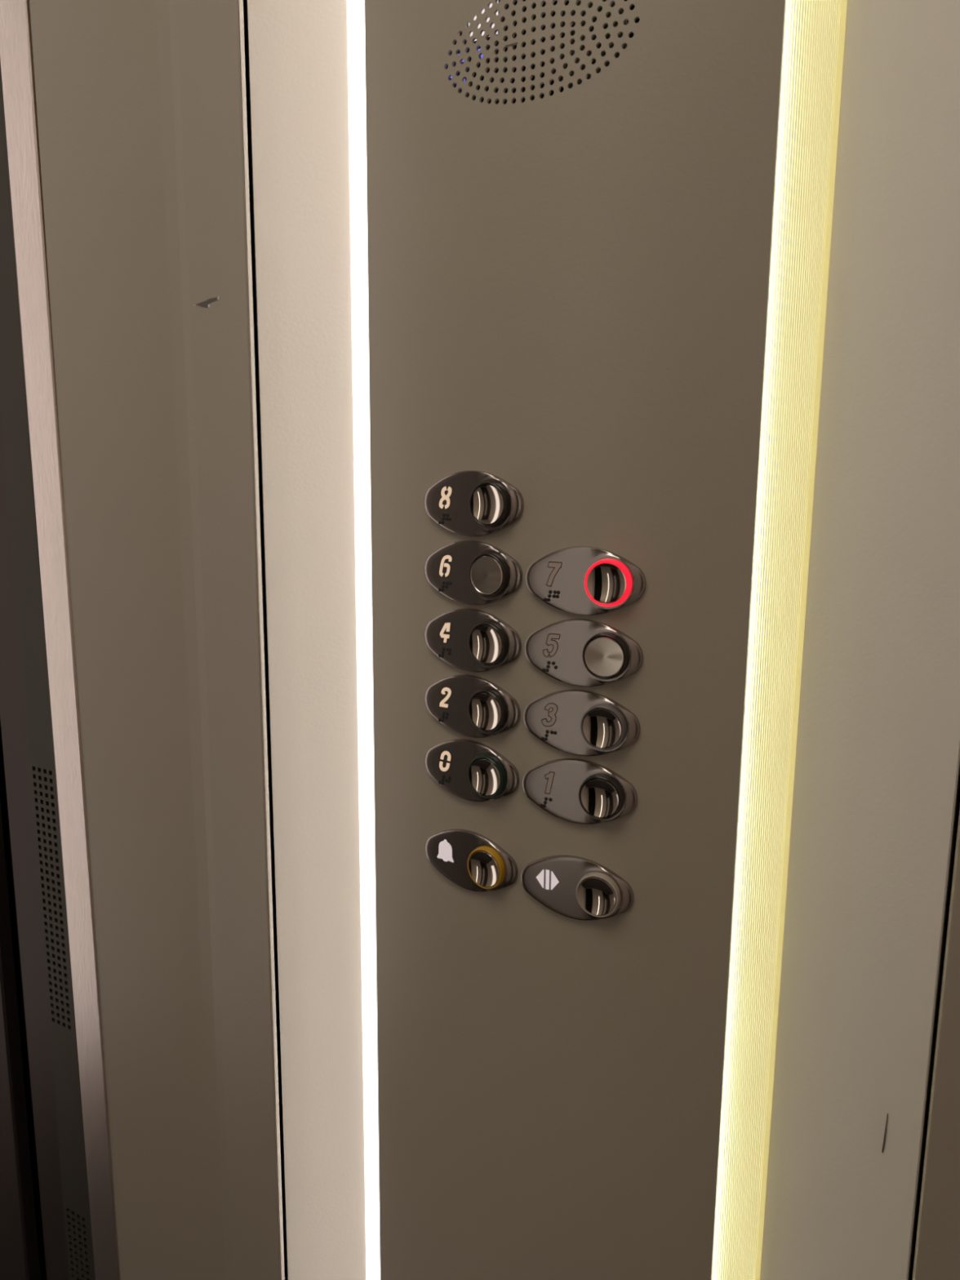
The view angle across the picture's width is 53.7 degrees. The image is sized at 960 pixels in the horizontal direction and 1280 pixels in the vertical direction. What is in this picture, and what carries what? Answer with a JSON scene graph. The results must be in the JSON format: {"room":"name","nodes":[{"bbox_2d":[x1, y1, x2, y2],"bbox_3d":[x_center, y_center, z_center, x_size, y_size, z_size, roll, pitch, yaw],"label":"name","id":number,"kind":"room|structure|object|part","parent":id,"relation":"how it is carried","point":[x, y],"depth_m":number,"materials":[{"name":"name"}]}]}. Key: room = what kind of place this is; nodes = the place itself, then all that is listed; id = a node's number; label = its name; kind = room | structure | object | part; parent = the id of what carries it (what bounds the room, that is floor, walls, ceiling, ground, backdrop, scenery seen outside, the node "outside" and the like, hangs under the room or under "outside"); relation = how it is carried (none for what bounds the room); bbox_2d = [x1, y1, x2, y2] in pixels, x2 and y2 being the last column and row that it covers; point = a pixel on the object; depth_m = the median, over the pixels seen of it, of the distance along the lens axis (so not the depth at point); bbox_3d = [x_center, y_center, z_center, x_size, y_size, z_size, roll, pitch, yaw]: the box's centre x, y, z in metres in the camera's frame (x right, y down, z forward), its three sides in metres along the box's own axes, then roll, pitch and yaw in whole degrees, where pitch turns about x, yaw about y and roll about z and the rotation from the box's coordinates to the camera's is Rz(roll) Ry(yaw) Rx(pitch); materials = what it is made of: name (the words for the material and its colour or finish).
{"room":"elevator interior","nodes":[
{"label":"elevator interior","id":0,"kind":"room"},
{"bbox_2d":[29,0,959,1279],"bbox_3d":[0.098,0.123,0.456,0.878,2.200,0.036,6,12,30],"label":"wall","id":1,"kind":"structure","parent":0,"point":[144,106],"depth_m":0.60,"materials":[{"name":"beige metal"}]},
{"bbox_2d":[0,0,119,1279],"bbox_3d":[-0.288,0.079,0.688,0.047,2.200,0.027,6,12,30],"label":"trim","id":2,"kind":"structure","parent":1,"relation":"attached to","point":[16,55],"depth_m":0.66,"materials":[{"name":"metal"}]},
{"bbox_2d":[247,0,366,1279],"bbox_3d":[-0.096,0.101,0.575,0.046,2.200,0.039,6,12,30],"label":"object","id":3,"kind":"structure","parent":1,"relation":"attached to","point":[298,49],"depth_m":0.55,"materials":[{"name":"beige metal"}]},
{"bbox_2d":[346,0,847,1279],"bbox_3d":[0.032,0.051,0.490,0.255,1.830,0.055,6,12,30],"label":"control panel","id":4,"kind":"object","parent":1,"relation":"attached to","point":[571,203],"depth_m":0.45,"materials":[{"name":"grey metal"}]},
{"bbox_3d":[-0.066,0.039,0.549,0.005,1.830,0.027,-6,12,-32],"label":"light strip","id":5,"kind":"part","parent":4,"relation":"part of","materials":[{"name":"white plastic"}]},
{"bbox_3d":[-0.006,0.116,0.499,0.058,0.032,0.008,7,12,34],"label":"elevator button","id":6,"kind":"part","parent":4,"relation":"part of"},
{"bbox_3d":[-0.006,0.068,0.490,0.058,0.032,0.008,7,12,34],"label":"elevator button","id":7,"kind":"part","parent":4,"relation":"part of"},
{"bbox_3d":[-0.005,0.034,0.484,0.058,0.032,0.008,7,12,34],"label":"elevator button","id":8,"kind":"part","parent":4,"relation":"part of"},
{"bbox_3d":[-0.005,0.000,0.478,0.058,0.032,0.008,7,12,34],"label":"elevator button","id":9,"kind":"part","parent":4,"relation":"part of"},
{"bbox_3d":[-0.005,-0.033,0.472,0.058,0.032,0.008,7,12,34],"label":"elevator button","id":10,"kind":"part","parent":4,"relation":"part of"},
{"bbox_3d":[-0.005,-0.067,0.466,0.058,0.032,0.008,7,12,34],"label":"elevator button","id":11,"kind":"part","parent":4,"relation":"part of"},
{"bbox_3d":[0.047,0.123,0.469,0.058,0.032,0.008,5,11,26],"label":"elevator button","id":12,"kind":"part","parent":4,"relation":"part of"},
{"bbox_3d":[0.047,0.074,0.460,0.058,0.032,0.008,5,11,26],"label":"elevator button","id":13,"kind":"part","parent":4,"relation":"part of","materials":[{"name":"grey metal"}]},
{"bbox_3d":[0.048,0.040,0.454,0.058,0.032,0.008,5,11,26],"label":"elevator button","id":14,"kind":"part","parent":4,"relation":"part of","materials":[{"name":"grey metal"}]},
{"bbox_3d":[0.048,0.006,0.448,0.058,0.032,0.008,5,11,25],"label":"elevator button","id":15,"kind":"part","parent":4,"relation":"part of","materials":[{"name":"grey metal"}]},
{"bbox_3d":[0.048,-0.027,0.442,0.058,0.032,0.008,5,11,26],"label":"elevator button","id":16,"kind":"part","parent":4,"relation":"part of","materials":[{"name":"grey metal"}]},
{"bbox_3d":[0.132,0.061,0.435,0.027,1.830,0.006,1,10,3],"label":"light strip","id":17,"kind":"part","parent":4,"relation":"part of","materials":[{"name":"plastic"}]},
{"bbox_2d":[760,0,959,1279],"bbox_3d":[0.169,0.130,0.423,0.072,2.200,0.029,8,13,37],"label":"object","id":18,"kind":"structure","parent":1,"relation":"attached to","point":[876,796],"depth_m":0.40,"materials":[{"name":"beige metal"}]},
{"bbox_2d":[911,800,959,1279],"bbox_3d":[0.126,0.116,0.495,0.870,2.200,0.006,6,12,30],"label":"wall","id":19,"kind":"structure","parent":0,"point":[959,800],"depth_m":0.45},
{"bbox_2d":[0,61,95,1279],"bbox_3d":[-0.564,0.037,0.912,0.850,2.200,0.080,6,12,30],"label":"door","id":20,"kind":"structure","parent":19,"relation":"in","point":[46,1233],"depth_m":0.80,"materials":[{"name":"metal"}]}
]}

